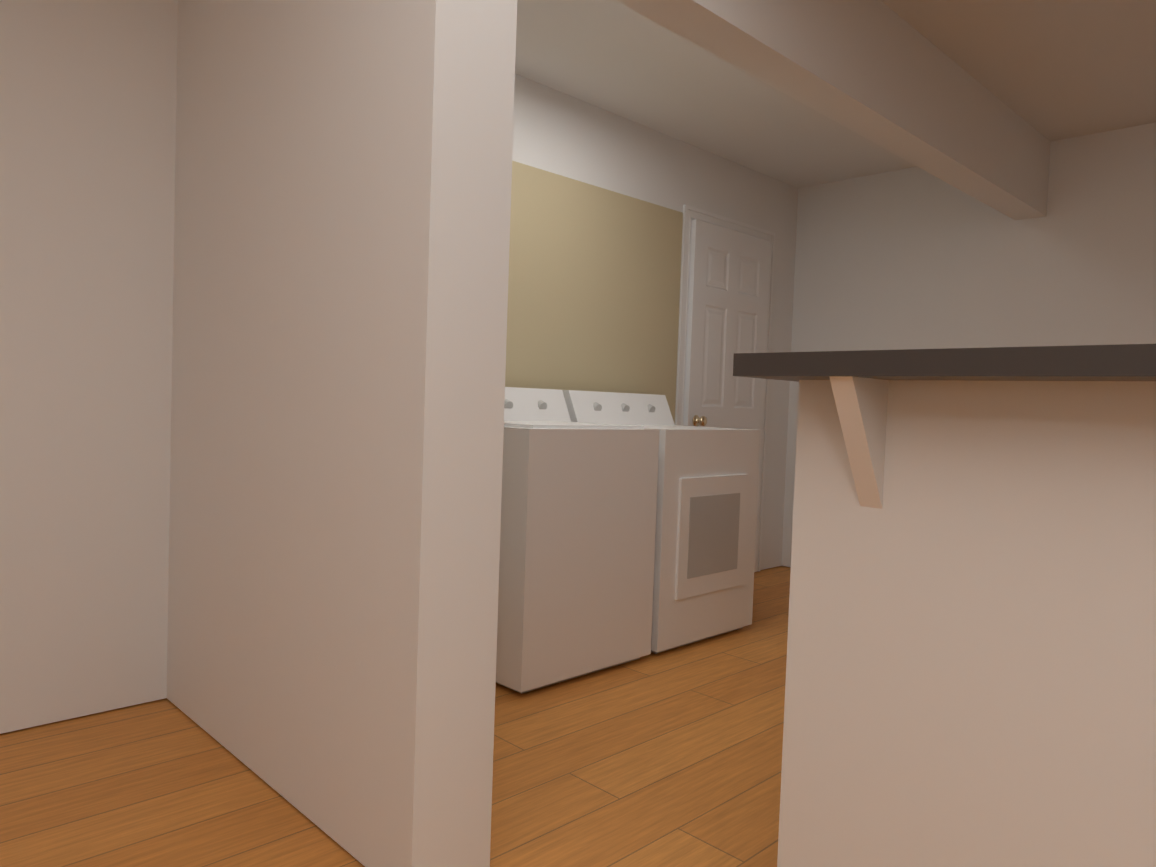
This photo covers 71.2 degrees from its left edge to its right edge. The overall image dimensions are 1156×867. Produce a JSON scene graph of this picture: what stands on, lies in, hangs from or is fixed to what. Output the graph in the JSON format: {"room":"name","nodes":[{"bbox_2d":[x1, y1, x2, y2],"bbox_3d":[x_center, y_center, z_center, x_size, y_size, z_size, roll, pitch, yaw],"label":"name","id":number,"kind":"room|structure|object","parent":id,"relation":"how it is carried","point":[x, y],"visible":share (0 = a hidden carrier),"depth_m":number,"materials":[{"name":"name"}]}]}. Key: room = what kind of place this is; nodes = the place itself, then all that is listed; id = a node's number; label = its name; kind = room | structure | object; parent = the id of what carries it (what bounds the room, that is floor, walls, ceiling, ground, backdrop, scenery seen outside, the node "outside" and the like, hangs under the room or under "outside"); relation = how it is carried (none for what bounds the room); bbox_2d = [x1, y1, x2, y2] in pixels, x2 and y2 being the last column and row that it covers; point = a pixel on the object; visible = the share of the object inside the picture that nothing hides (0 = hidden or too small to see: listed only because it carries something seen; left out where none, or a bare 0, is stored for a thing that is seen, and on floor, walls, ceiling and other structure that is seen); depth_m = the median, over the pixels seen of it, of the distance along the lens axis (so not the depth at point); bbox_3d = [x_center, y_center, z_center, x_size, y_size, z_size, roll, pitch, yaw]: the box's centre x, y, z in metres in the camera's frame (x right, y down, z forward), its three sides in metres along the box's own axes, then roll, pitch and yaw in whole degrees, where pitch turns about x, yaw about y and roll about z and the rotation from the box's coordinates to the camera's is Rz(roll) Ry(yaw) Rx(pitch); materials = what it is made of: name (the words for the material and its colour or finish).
{"room":"laundry room","nodes":[
{"label":"laundry room","id":0,"kind":"room"},
{"bbox_2d":[0,0,171,733],"bbox_3d":[-1.288,-0.354,2.684,7.554,2.440,0.100,0,3,-44],"label":"wall","id":1,"kind":"structure","parent":0,"point":[86,85],"depth_m":2.43,"materials":[{"name":"white paint"}]},
{"bbox_2d":[164,0,379,861],"bbox_3d":[-0.786,-0.319,2.211,0.200,2.440,1.260,0,3,-44],"label":"wall","id":2,"kind":"structure","parent":0,"point":[252,315],"depth_m":2.06,"materials":[{"name":"white paint"}]},
{"bbox_2d":[0,566,790,866],"bbox_3d":[1.171,1.101,0.188,7.542,0.094,7.250,0,3,-44],"label":"floor","id":3,"kind":"structure","parent":0,"point":[671,758],"depth_m":2.15,"materials":[{"name":"brown wood"}]},
{"bbox_2d":[496,387,658,693],"bbox_3d":[-0.165,0.352,3.207,0.680,1.070,0.660,0,3,-44],"label":"washer","id":4,"kind":"object","parent":3,"relation":"on","point":[577,542],"visible":0.67,"depth_m":2.91,"materials":[{"name":"white metal"}]},
{"bbox_2d":[562,390,759,653],"bbox_3d":[0.354,0.351,3.706,0.680,1.070,0.674,0,3,-44],"label":"dryer","id":5,"kind":"object","parent":3,"relation":"on","point":[706,519],"visible":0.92,"depth_m":3.46,"materials":[{"name":"white metal"}]},
{"bbox_2d":[733,344,1155,866],"bbox_3d":[1.081,0.462,0.894,0.400,1.110,1.950,0,3,-44],"label":"counter","id":6,"kind":"object","parent":3,"relation":"on","point":[971,664],"depth_m":1.27,"materials":[{"name":"white paint"}]},
{"bbox_2d":[360,0,1051,866],"bbox_3d":[0.990,-0.283,2.926,3.736,2.440,0.150,0,3,-44],"label":"wall","id":7,"kind":"structure","parent":0,"point":[949,250],"depth_m":1.72,"materials":[{"name":"white paint"}]},
{"bbox_2d":[505,161,682,423],"bbox_3d":[-0.319,-0.163,3.570,2.370,2.060,0.012,0,3,-44],"label":"panel","id":8,"kind":"object","parent":7,"relation":"attached to","point":[594,287],"visible":0.29,"depth_m":3.89,"materials":[{"name":"beige paint"}]},
{"bbox_2d":[675,204,774,570],"bbox_3d":[0.851,-0.188,4.727,0.894,2.107,0.038,0,3,-44],"label":"door frame","id":9,"kind":"structure","parent":7,"relation":"attached to","point":[690,213],"depth_m":4.45,"materials":[{"name":"white paint"}]},
{"bbox_2d":[683,219,770,571],"bbox_3d":[0.887,-0.155,4.690,0.750,2.030,0.102,0,3,-44],"label":"door","id":10,"kind":"structure","parent":7,"relation":"in","point":[728,292],"depth_m":4.64,"materials":[{"name":"white paint"}]},
{"bbox_2d":[515,0,1155,187],"bbox_3d":[1.257,-1.439,0.088,7.554,0.100,7.250,0,3,-44],"label":"ceiling","id":11,"kind":"structure","parent":0,"point":[1052,70],"depth_m":3.42,"materials":[{"name":"white paint"}]},
{"bbox_2d":[1044,122,1155,345],"bbox_3d":[3.869,-0.175,2.749,0.100,2.440,7.020,0,3,-44],"label":"wall","id":12,"kind":"structure","parent":0,"point":[1100,286],"depth_m":3.98,"materials":[{"name":"white paint"}]}
]}

